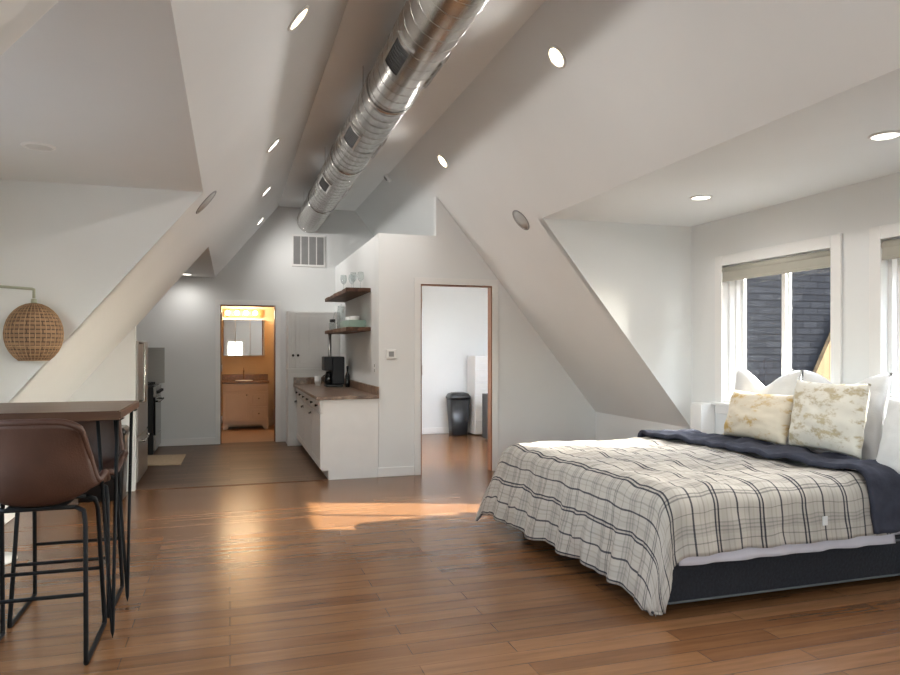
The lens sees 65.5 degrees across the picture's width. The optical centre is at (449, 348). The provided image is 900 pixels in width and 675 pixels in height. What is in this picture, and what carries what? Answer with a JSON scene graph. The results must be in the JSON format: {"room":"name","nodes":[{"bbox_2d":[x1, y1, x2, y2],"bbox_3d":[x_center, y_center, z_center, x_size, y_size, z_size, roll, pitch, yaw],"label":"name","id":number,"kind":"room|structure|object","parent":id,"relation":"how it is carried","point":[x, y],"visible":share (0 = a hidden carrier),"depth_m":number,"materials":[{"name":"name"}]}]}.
{"room":"studio apartment","nodes":[
{"label":"studio apartment","id":0,"kind":"room"},
{"bbox_2d":[0,0,58,55],"bbox_3d":[-1.486,-0.131,1.433,1.625,1.895,0.086,0,0,-17],"label":"wall","id":1,"kind":"structure","parent":0,"point":[9,34],"depth_m":1.60,"materials":[{"name":"white paint"}]},
{"bbox_2d":[0,0,202,191],"bbox_3d":[-2.032,-1.108,3.004,1.725,0.060,3.450,0,0,-17],"label":"ceiling","id":2,"kind":"structure","parent":0,"point":[101,83],"depth_m":3.02,"materials":[{"name":"white paint"}]},
{"bbox_2d":[20,141,55,151],"bbox_3d":[-2.185,-1.073,3.716,0.164,0.010,0.164,0,0,-17],"label":"recessed light","id":3,"kind":"object","parent":2,"relation":"in","point":[36,146],"visible":1,"depth_m":3.71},
{"bbox_2d":[0,179,203,402],"bbox_3d":[-2.482,-0.131,4.605,1.625,1.895,0.086,0,0,-17],"label":"wall","id":4,"kind":"structure","parent":0,"point":[73,244],"depth_m":4.56,"materials":[{"name":"white paint"}]},
{"bbox_2d":[66,246,208,491],"bbox_3d":[-3.190,0.170,6.804,1.593,2.420,0.105,0,0,-17],"label":"wall","id":5,"kind":"structure","parent":0,"point":[114,379],"depth_m":6.77,"materials":[{"name":"white paint"}]},
{"bbox_2d":[0,0,347,402],"bbox_3d":[-1.840,-0.686,3.929,2.526,3.028,13.000,0,0,-17],"label":"ceiling","id":6,"kind":"structure","parent":0,"point":[252,82],"depth_m":4.72,"materials":[{"name":"white paint"}]},
{"bbox_2d":[196,191,216,213],"bbox_3d":[-1.800,-1.084,5.169,0.146,0.176,0.224,0,0,-17],"label":"ceiling speaker","id":7,"kind":"object","parent":6,"relation":"attached to","point":[210,197],"visible":1,"depth_m":5.15,"materials":[{"name":"grey plastic"}]},
{"bbox_2d":[261,186,270,196],"bbox_3d":[-2.037,-1.748,7.755,0.107,0.129,0.164,0,0,-17],"label":"recessed light","id":8,"kind":"object","parent":6,"relation":"in","point":[269,187],"visible":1,"depth_m":7.72,"materials":[{"name":"white"}]},
{"bbox_2d":[267,138,279,152],"bbox_3d":[-1.477,-1.704,5.850,0.107,0.129,0.164,0,0,-17],"label":"recessed light","id":9,"kind":"object","parent":6,"relation":"in","point":[276,141],"visible":1,"depth_m":5.83,"materials":[{"name":"white"}]},
{"bbox_2d":[288,5,308,31],"bbox_3d":[-0.775,-1.689,3.576,0.107,0.129,0.164,0,0,-17],"label":"recessed light","id":10,"kind":"object","parent":6,"relation":"in","point":[298,18],"visible":1,"depth_m":3.56,"materials":[{"name":"white"}]},
{"bbox_2d":[182,247,214,276],"bbox_3d":[-3.687,-1.070,8.385,1.593,0.060,3.390,0,0,-17],"label":"ceiling","id":11,"kind":"structure","parent":0,"point":[202,267],"depth_m":8.93,"materials":[{"name":"white paint"}]},
{"bbox_2d":[221,306,273,426],"bbox_3d":[-3.797,0.130,11.349,2.160,2.500,2.170,0,0,-17],"label":"wall","id":12,"kind":"structure","parent":0,"point":[230,365],"depth_m":12.50,"materials":[{"name":"beige paint"}]},
{"bbox_2d":[224,309,262,316],"bbox_3d":[-3.637,-0.632,12.343,0.677,0.125,0.165,0,0,-17],"label":"vanity light","id":13,"kind":"object","parent":12,"relation":"attached to","point":[227,312],"visible":1,"depth_m":12.34,"materials":[{"name":"glass"}]},
{"bbox_2d":[223,319,264,355],"bbox_3d":[-3.641,-0.200,12.373,0.707,0.650,0.106,0,0,-17],"label":"mirror","id":14,"kind":"object","parent":12,"relation":"attached to","point":[241,337],"visible":1,"depth_m":12.33,"materials":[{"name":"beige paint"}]},
{"bbox_2d":[136,207,373,441],"bbox_3d":[-2.845,-0.380,10.416,4.419,3.520,0.180,0,0,-17],"label":"wall","id":15,"kind":"structure","parent":0,"point":[182,323],"depth_m":10.20,"materials":[{"name":"white paint"}]},
{"bbox_2d":[148,348,164,382],"bbox_3d":[-4.434,0.230,9.816,0.805,0.500,0.011,0,0,-17],"label":"panel","id":16,"kind":"object","parent":15,"relation":"attached to","point":[156,356],"visible":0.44,"depth_m":9.90,"materials":[{"name":"silver metal"}]},
{"bbox_2d":[159,437,214,445],"bbox_3d":[-4.112,1.330,9.916,1.501,0.100,0.015,0,0,-17],"label":"baseboard","id":17,"kind":"structure","parent":15,"relation":"attached to","point":[185,441],"depth_m":10.02,"materials":[{"name":"white wood"}]},
{"bbox_2d":[215,300,279,443],"bbox_3d":[-2.990,0.333,10.364,0.919,2.095,0.200,0,0,-17],"label":"door frame","id":18,"kind":"structure","parent":15,"relation":"in","point":[218,303],"depth_m":10.26,"materials":[{"name":"white wood"}]},
{"bbox_2d":[292,234,324,266],"bbox_3d":[-2.127,-1.480,10.538,0.490,0.480,0.018,0,0,-17],"label":"air vent","id":19,"kind":"object","parent":15,"relation":"in","point":[307,250],"visible":1,"depth_m":10.53,"materials":[{"name":"grey plastic"}]},
{"bbox_2d":[294,236,299,263],"bbox_3d":[-2.293,-1.480,10.488,0.102,0.420,0.013,0,0,-17],"label":"grille","id":20,"kind":"object","parent":19,"relation":"attached to","point":[296,238],"depth_m":10.49,"materials":[{"name":"grey plastic"}]},
{"bbox_2d":[301,236,307,264],"bbox_3d":[-2.183,-1.480,10.522,0.102,0.420,0.013,0,0,-17],"label":"grille","id":21,"kind":"object","parent":19,"relation":"attached to","point":[304,239],"depth_m":10.52,"materials":[{"name":"grey plastic"}]},
{"bbox_2d":[309,237,315,264],"bbox_3d":[-2.073,-1.480,10.557,0.102,0.420,0.013,0,0,-17],"label":"grille","id":22,"kind":"object","parent":19,"relation":"attached to","point":[312,240],"depth_m":10.56,"materials":[{"name":"grey plastic"}]},
{"bbox_2d":[317,237,323,264],"bbox_3d":[-1.963,-1.480,10.591,0.102,0.420,0.013,0,0,-17],"label":"grille","id":23,"kind":"object","parent":19,"relation":"attached to","point":[320,240],"depth_m":10.59,"materials":[{"name":"grey plastic"}]},
{"bbox_2d":[335,235,376,385],"bbox_3d":[-1.263,0.065,9.289,0.100,2.630,3.420,0,0,-17],"label":"wall","id":24,"kind":"structure","parent":0,"point":[359,350],"depth_m":8.54,"materials":[{"name":"white paint"}]},
{"bbox_2d":[325,287,370,301],"bbox_3d":[-1.318,-0.672,8.821,0.284,0.045,1.880,0,0,-17],"label":"wall shelf","id":25,"kind":"object","parent":24,"relation":"attached to","point":[349,293],"visible":1,"depth_m":8.43,"materials":[{"name":"brown wood"}]},
{"bbox_2d":[325,327,370,356],"bbox_3d":[-1.318,0.125,8.821,0.284,0.750,1.880,0,0,-17],"label":"wall shelf","id":26,"kind":"object","parent":24,"relation":"attached to","point":[345,330],"visible":0.74,"depth_m":8.54,"materials":[{"name":"brown wood"}]},
{"bbox_3d":[-1.164,-0.293,8.355,0.210,0.085,0.600,0,0,-17],"label":"glass tray","id":27,"kind":"object","parent":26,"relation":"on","visible":0},
{"bbox_2d":[345,317,351,326],"bbox_3d":[-1.210,-0.322,8.488,0.124,0.125,0.124,0,0,-17],"label":"bowl","id":28,"kind":"object","parent":27,"relation":"in","point":[347,319],"visible":0.39,"depth_m":8.44,"materials":[{"name":"ceramic"}]},
{"bbox_2d":[349,316,359,326],"bbox_3d":[-1.123,-0.322,8.242,0.124,0.125,0.124,0,0,-17],"label":"bowl","id":29,"kind":"object","parent":27,"relation":"in","point":[354,320],"visible":0.92,"depth_m":8.20,"materials":[{"name":"ceramic"}]},
{"bbox_2d":[278,0,544,210],"bbox_3d":[-0.089,-2.170,4.479,1.184,0.100,13.000,0,0,-17],"label":"ceiling","id":30,"kind":"structure","parent":0,"point":[365,26],"depth_m":5.55,"materials":[{"name":"white paint"}]},
{"bbox_2d":[297,0,487,232],"bbox_3d":[-0.185,-1.932,4.401,0.395,0.388,12.888,0,0,-17],"label":"spiral duct","id":31,"kind":"object","parent":30,"relation":"hanging from","point":[424,35],"visible":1,"depth_m":4.83,"materials":[{"name":"metal"}]},
{"bbox_2d":[319,178,328,191],"bbox_3d":[-1.381,-1.818,7.711,0.078,0.096,0.350,0,0,-17],"label":"grille","id":32,"kind":"object","parent":31,"relation":"attached to","point":[324,185],"depth_m":7.74,"materials":[{"name":"grey metal"}]},
{"bbox_2d":[344,126,358,147],"bbox_3d":[-0.841,-1.818,5.994,0.078,0.096,0.350,0,0,-17],"label":"grille","id":33,"kind":"object","parent":31,"relation":"attached to","point":[351,138],"depth_m":6.01,"materials":[{"name":"grey metal"}]},
{"bbox_2d":[386,38,408,73],"bbox_3d":[-0.325,-1.818,4.353,0.078,0.096,0.350,0,0,-17],"label":"grille","id":34,"kind":"object","parent":31,"relation":"attached to","point":[397,56],"depth_m":4.35,"materials":[{"name":"grey metal"}]},
{"bbox_2d":[0,426,899,674],"bbox_3d":[-0.483,1.430,5.456,6.950,0.100,15.500,0,0,-17],"label":"floor","id":35,"kind":"structure","parent":0,"point":[393,575],"depth_m":3.87,"materials":[{"name":"laminate"}]},
{"bbox_2d":[0,285,63,564],"bbox_3d":[-2.812,0.488,4.475,0.707,1.784,0.453,0,0,0],"label":"floor lamp","id":36,"kind":"object","parent":35,"relation":"on","point":[32,331],"visible":1,"depth_m":4.31,"materials":[{"name":"brown wicker"}]},
{"bbox_2d":[0,419,110,664],"bbox_3d":[-1.865,0.839,3.198,0.557,1.082,0.511,0,0,-17],"label":"bar stool","id":37,"kind":"object","parent":35,"relation":"on","point":[46,464],"visible":1,"depth_m":3.04,"materials":[{"name":"brown leather"}]},
{"bbox_2d":[7,401,127,627],"bbox_3d":[-2.034,0.839,3.753,0.557,1.082,0.511,0,0,-17],"label":"bar stool","id":38,"kind":"object","parent":35,"relation":"on","point":[106,427],"visible":0.27,"depth_m":3.88,"materials":[{"name":"black metal"}]},
{"bbox_2d":[0,400,138,637],"bbox_3d":[-2.210,0.836,3.446,1.170,1.092,0.706,0,0,-17],"label":"bar table","id":39,"kind":"object","parent":35,"relation":"on","point":[97,411],"visible":0.95,"depth_m":3.34,"materials":[{"name":"brown wood"}]},
{"bbox_2d":[78,425,128,502],"bbox_3d":[-3.202,1.050,6.452,0.430,0.659,0.340,0,0,-17],"label":"waste bin","id":40,"kind":"object","parent":35,"relation":"on","point":[95,491],"visible":0.24,"depth_m":6.37,"materials":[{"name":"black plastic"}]},
{"bbox_2d":[136,341,150,482],"bbox_3d":[-3.564,0.650,7.197,0.876,1.460,0.850,0,0,-17],"label":"refrigerator","id":41,"kind":"object","parent":35,"relation":"on","point":[142,434],"visible":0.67,"depth_m":7.09,"materials":[{"name":"grey metal"}]},
{"bbox_2d":[147,382,163,454],"bbox_3d":[-4.301,0.917,9.424,0.805,0.925,0.760,0,0,-17],"label":"stove","id":42,"kind":"object","parent":35,"relation":"on","point":[154,390],"visible":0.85,"depth_m":9.17,"materials":[{"name":"black metal"}]},
{"bbox_2d":[148,382,158,386],"bbox_3d":[-4.327,0.477,9.416,0.710,0.044,0.740,0,0,-17],"label":"cooktop","id":43,"kind":"object","parent":42,"relation":"in","point":[150,384],"depth_m":9.43,"materials":[{"name":"black metal"}]},
{"bbox_2d":[148,454,185,465],"bbox_3d":[-3.544,1.374,8.666,0.475,0.010,0.860,0,0,-17],"label":"kitchen mat","id":44,"kind":"object","parent":35,"relation":"on","point":[153,460],"visible":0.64,"depth_m":8.67,"materials":[{"name":"beige fabric"}]},
{"bbox_2d":[138,479,327,490],"bbox_3d":[-2.168,1.377,7.108,1.845,0.006,0.026,0,0,-17],"label":"threshold strip","id":45,"kind":"object","parent":35,"relation":"on","point":[320,479],"visible":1,"depth_m":7.07,"materials":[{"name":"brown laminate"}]},
{"bbox_2d":[223,383,267,429],"bbox_3d":[-3.563,0.985,12.198,0.750,0.790,0.479,0,0,-17],"label":"vanity cabinet","id":46,"kind":"object","parent":35,"relation":"on","point":[243,403],"visible":1,"depth_m":12.00,"materials":[{"name":"beige paint"}]},
{"bbox_2d":[222,374,268,383],"bbox_3d":[-3.566,0.519,12.206,0.780,0.139,0.467,0,0,-17],"label":"countertop","id":47,"kind":"structure","parent":46,"relation":"on","point":[233,378],"depth_m":12.34,"materials":[{"name":"brown stone"}]},
{"bbox_2d":[294,388,302,445],"bbox_3d":[-1.777,0.958,9.651,0.655,0.845,0.916,0,0,-17],"label":"base cabinet","id":48,"kind":"object","parent":35,"relation":"on","point":[299,400],"visible":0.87,"depth_m":9.59,"materials":[{"name":"white paint"}]},
{"bbox_2d":[301,392,310,455],"bbox_3d":[-1.500,0.958,8.769,0.655,0.845,0.926,0,0,-17],"label":"base cabinet","id":49,"kind":"object","parent":35,"relation":"on","point":[306,405],"visible":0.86,"depth_m":8.60,"materials":[{"name":"white paint"}]},
{"bbox_2d":[286,311,339,445],"bbox_3d":[-2.029,0.420,10.287,0.757,1.920,0.552,0,0,-17],"label":"cupboard","id":50,"kind":"object","parent":35,"relation":"on","point":[306,338],"visible":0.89,"depth_m":10.03,"materials":[{"name":"white paint"}]},
{"bbox_2d":[308,397,378,479],"bbox_3d":[-1.221,0.958,7.882,0.655,0.845,0.926,0,0,-17],"label":"base cabinet","id":51,"kind":"object","parent":35,"relation":"on","point":[344,433],"visible":0.97,"depth_m":7.45,"materials":[{"name":"white paint"}]},
{"bbox_2d":[293,377,378,399],"bbox_3d":[-1.498,0.469,8.747,0.667,0.129,2.807,0,0,-17],"label":"countertop","id":52,"kind":"structure","parent":51,"relation":"on","point":[357,390],"depth_m":8.23,"materials":[{"name":"brown stone"}]},
{"bbox_2d":[314,376,320,385],"bbox_3d":[-1.797,0.434,9.519,0.096,0.130,0.096,0,0,-17],"label":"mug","id":53,"kind":"object","parent":52,"relation":"on","point":[317,379],"visible":1,"depth_m":9.48,"materials":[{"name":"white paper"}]},
{"bbox_2d":[322,356,344,386],"bbox_3d":[-1.563,0.299,9.310,0.280,0.400,0.300,0,0,-17],"label":"coffee maker","id":54,"kind":"object","parent":52,"relation":"on","point":[334,366],"visible":1,"depth_m":9.19,"materials":[{"name":"black plastic"}]},
{"bbox_2d":[345,366,349,386],"bbox_3d":[-1.344,0.361,9.179,0.060,0.277,0.060,0,0,-17],"label":"oil bottle","id":55,"kind":"object","parent":52,"relation":"on","point":[347,376],"visible":0.96,"depth_m":9.16,"materials":[{"name":"black glass"}]},
{"bbox_2d":[446,392,470,435],"bbox_3d":[0.131,1.032,11.257,0.352,0.691,0.300,0,0,-17],"label":"trash bin","id":56,"kind":"object","parent":35,"relation":"on","point":[458,403],"visible":1,"depth_m":11.14,"materials":[{"name":"black plastic"}]},
{"bbox_2d":[467,356,487,433],"bbox_3d":[0.469,0.735,11.339,0.265,1.250,0.406,0,0,-17],"label":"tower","id":57,"kind":"object","parent":35,"relation":"on","point":[477,366],"visible":0.63,"depth_m":11.15,"materials":[{"name":"white plastic"}]},
{"bbox_2d":[482,393,487,438],"bbox_3d":[0.673,1.020,10.600,0.260,0.680,0.378,0,0,-17],"label":"tower","id":58,"kind":"object","parent":35,"relation":"on","point":[484,395],"visible":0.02,"depth_m":10.64,"materials":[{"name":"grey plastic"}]},
{"bbox_2d":[690,402,714,433],"bbox_3d":[2.281,0.932,6.325,0.145,0.895,0.160,0,0,-17],"label":"nightstand","id":59,"kind":"object","parent":35,"relation":"on","point":[702,414],"visible":0.38,"depth_m":6.26,"materials":[{"name":"white paint"}]},
{"bbox_2d":[667,535,899,604],"bbox_3d":[1.764,1.249,4.878,1.926,0.262,1.946,0,0,-17],"label":"box spring base","id":60,"kind":"object","parent":35,"relation":"on","point":[715,580],"visible":0.19,"depth_m":3.90,"materials":[{"name":"black fabric"}]},
{"bbox_3d":[1.764,0.948,4.878,1.900,0.336,1.920,0,0,-17],"label":"mattress","id":61,"kind":"object","parent":60,"relation":"on","visible":0},
{"bbox_2d":[734,367,802,444],"bbox_3d":[2.452,0.459,5.488,0.224,0.612,0.700,0,0,-17],"label":"bed pillow","id":62,"kind":"object","parent":61,"relation":"on","point":[746,381],"visible":0.23,"depth_m":5.35,"materials":[{"name":"white fabric"}]},
{"bbox_2d":[679,533,895,565],"bbox_3d":[1.569,0.939,4.796,1.452,0.363,2.064,0,0,-17],"label":"sheet","id":63,"kind":"object","parent":61,"relation":"on","point":[748,553],"visible":0.11,"depth_m":3.81,"materials":[{"name":"white fabric"}]},
{"bbox_2d":[475,437,892,616],"bbox_3d":[1.367,1.034,4.754,1.790,0.660,2.154,0,0,-17],"label":"comforter","id":64,"kind":"object","parent":63,"relation":"on","point":[631,509],"visible":0.94,"depth_m":3.98,"materials":[{"name":"fabric"}]},
{"bbox_2d":[637,429,899,533],"bbox_3d":[2.144,0.852,4.994,0.541,0.393,2.199,0,0,-17],"label":"blanket","id":65,"kind":"object","parent":64,"relation":"on","point":[882,481],"visible":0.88,"depth_m":4.29,"materials":[{"name":"fabric"}]},
{"bbox_2d":[723,390,793,444],"bbox_3d":[2.309,0.503,5.243,0.221,0.354,0.666,0,0,-13],"label":"lumbar cushion","id":66,"kind":"object","parent":65,"relation":"on","point":[765,417],"visible":0.96,"depth_m":5.12,"materials":[{"name":"beige fabric"}]},
{"bbox_2d":[788,380,870,458],"bbox_3d":[2.494,0.448,4.629,0.223,0.464,0.624,0,0,-9],"label":"square cushion","id":67,"kind":"object","parent":65,"relation":"on","point":[824,416],"visible":1,"depth_m":4.51,"materials":[{"name":"beige fabric"}]},
{"bbox_2d":[803,370,892,459],"bbox_3d":[2.677,0.459,4.810,0.228,0.612,0.715,0,0,-23],"label":"bed pillow","id":68,"kind":"object","parent":61,"relation":"on","point":[879,388],"visible":0.21,"depth_m":4.52,"materials":[{"name":"white fabric"}]},
{"bbox_2d":[876,398,899,473],"bbox_3d":[2.734,0.532,4.054,0.224,0.466,0.500,0,0,-23],"label":"bed pillow","id":69,"kind":"object","parent":61,"relation":"on","point":[889,447],"visible":0.88,"depth_m":4.16,"materials":[{"name":"white fabric"}]},
{"bbox_2d":[422,286,487,427],"bbox_3d":[-0.541,0.065,11.360,2.720,2.630,0.100,0,0,-17],"label":"wall","id":70,"kind":"structure","parent":0,"point":[454,319],"depth_m":11.46,"materials":[{"name":"white paint"}]},
{"bbox_2d":[422,427,468,433],"bbox_3d":[-0.524,1.330,11.306,2.520,0.100,0.015,0,0,-17],"label":"baseboard","id":71,"kind":"structure","parent":70,"relation":"attached to","point":[440,430],"depth_m":11.39,"materials":[{"name":"white wood"}]},
{"bbox_2d":[377,196,594,467],"bbox_3d":[0.476,-0.167,7.990,2.640,3.094,0.100,0,0,-17],"label":"wall","id":72,"kind":"structure","parent":0,"point":[538,400],"depth_m":7.80,"materials":[{"name":"white paint"}]},
{"bbox_2d":[386,349,395,358],"bbox_3d":[-0.635,0.055,7.575,0.106,0.100,0.024,0,0,-17],"label":"thermostat","id":73,"kind":"object","parent":72,"relation":"attached to","point":[390,353],"visible":1,"depth_m":7.56,"materials":[{"name":"grey plastic"}]},
{"bbox_2d":[378,466,413,476],"bbox_3d":[-0.587,1.330,7.596,0.405,0.100,0.015,0,0,-17],"label":"baseboard","id":74,"kind":"structure","parent":72,"relation":"attached to","point":[406,470],"depth_m":7.59,"materials":[{"name":"white wood"}]},
{"bbox_2d":[414,277,497,474],"bbox_3d":[0.063,0.297,7.854,0.980,2.165,0.120,0,0,-17],"label":"door frame","id":75,"kind":"structure","parent":72,"relation":"in","point":[492,285],"depth_m":7.86,"materials":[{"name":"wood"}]},
{"bbox_2d":[540,218,690,427],"bbox_3d":[1.607,-0.176,6.435,1.695,1.948,0.086,0,0,-17],"label":"wall","id":76,"kind":"structure","parent":0,"point":[640,273],"depth_m":6.45,"materials":[{"name":"white paint"}]},
{"bbox_2d":[355,0,899,427],"bbox_3d":[1.607,-0.695,5.091,2.460,3.009,13.150,0,0,-17],"label":"ceiling","id":77,"kind":"structure","parent":0,"point":[644,87],"depth_m":4.71,"materials":[{"name":"white paint"}]},
{"bbox_2d":[383,174,390,181],"bbox_3d":[-0.767,-2.098,8.558,0.099,0.113,0.130,0,0,-17],"label":"smoke detector","id":78,"kind":"object","parent":77,"relation":"attached to","point":[387,178],"visible":0.96,"depth_m":8.52,"materials":[{"name":"grey plastic"}]},
{"bbox_2d":[437,154,447,167],"bbox_3d":[-0.071,-1.874,6.984,0.106,0.130,0.164,0,0,-17],"label":"recessed light","id":79,"kind":"object","parent":77,"relation":"in","point":[441,159],"visible":1,"depth_m":6.98,"materials":[{"name":"white"}]},
{"bbox_2d":[512,210,529,229],"bbox_3d":[0.657,-1.195,6.496,0.144,0.177,0.224,0,0,-17],"label":"ceiling speaker","id":80,"kind":"object","parent":77,"relation":"attached to","point":[520,219],"visible":1,"depth_m":6.49,"materials":[{"name":"grey plastic"}]},
{"bbox_2d":[547,45,565,68],"bbox_3d":[0.690,-1.887,4.526,0.106,0.130,0.164,0,0,-17],"label":"recessed light","id":81,"kind":"object","parent":77,"relation":"in","point":[556,56],"visible":1,"depth_m":4.52,"materials":[{"name":"white"}]},
{"bbox_2d":[543,68,899,226],"bbox_3d":[2.178,-1.180,4.652,1.715,0.060,3.870,0,0,-17],"label":"ceiling","id":82,"kind":"structure","parent":0,"point":[825,145],"depth_m":4.44,"materials":[{"name":"white paint"}]},
{"bbox_2d":[690,195,712,199],"bbox_3d":[1.899,-1.145,5.296,0.164,0.010,0.164,0,0,-17],"label":"recessed light","id":83,"kind":"object","parent":82,"relation":"in","point":[696,197],"visible":1,"depth_m":5.29,"materials":[{"name":"white"}]},
{"bbox_2d":[868,130,899,140],"bbox_3d":[2.340,-1.145,3.763,0.164,0.010,0.164,0,0,-17],"label":"recessed light","id":84,"kind":"object","parent":82,"relation":"in","point":[885,135],"visible":1,"depth_m":3.75,"materials":[{"name":"white"}]},
{"bbox_2d":[595,172,899,440],"bbox_3d":[2.718,0.065,5.493,0.180,2.630,13.250,0,0,-17],"label":"wall","id":85,"kind":"structure","parent":0,"point":[850,211],"depth_m":5.40,"materials":[{"name":"white paint"}]},
{"bbox_2d":[711,233,841,413],"bbox_3d":[2.648,-0.125,5.633,0.230,1.390,1.390,0,0,-17],"label":"window","id":86,"kind":"structure","parent":85,"relation":"in","point":[736,275],"depth_m":5.65,"materials":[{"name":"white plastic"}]},
{"bbox_2d":[722,250,830,281],"bbox_3d":[2.597,-0.655,5.617,0.060,0.130,1.168,0,0,-17],"label":"roller shade","id":87,"kind":"object","parent":86,"relation":"attached to","point":[820,259],"depth_m":5.55,"materials":[{"name":"beige fabric"}]},
{"bbox_2d":[869,222,899,400],"bbox_3d":[3.122,-0.125,4.126,0.230,1.390,1.390,0,0,-17],"label":"window","id":88,"kind":"structure","parent":85,"relation":"in","point":[889,250],"depth_m":4.67,"materials":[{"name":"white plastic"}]},
{"bbox_2d":[881,239,899,259],"bbox_3d":[3.071,-0.655,4.110,0.060,0.130,1.168,0,0,-17],"label":"roller shade","id":89,"kind":"object","parent":88,"relation":"attached to","point":[890,249],"depth_m":4.60,"materials":[{"name":"beige fabric"}]},
{"bbox_3d":[-2.997,0.136,3.565,0.180,2.488,13.000,0,0,-17],"label":"wall","id":90,"kind":"structure","parent":0,"visible":0},
{"bbox_2d":[4,513,14,524],"bbox_3d":[-2.396,1.330,1.978,0.015,0.100,9.610,0,0,-17],"label":"baseboard","id":91,"kind":"structure","parent":90,"relation":"attached to","point":[7,516],"depth_m":5.58,"materials":[{"name":"white wood"}]},
{"label":"outside","id":92,"kind":"structure","parent":0,"visible":0},
{"bbox_3d":[3.271,4.480,6.269,70.000,0.200,70.000,0,0,-17],"label":"ground","id":93,"kind":"structure","parent":92,"visible":0},
{"bbox_2d":[746,267,830,386],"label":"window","id":94,"kind":"structure","parent":93,"relation":"on","point":[811,289],"depth_m":11.53,"materials":[{"name":"grey"}]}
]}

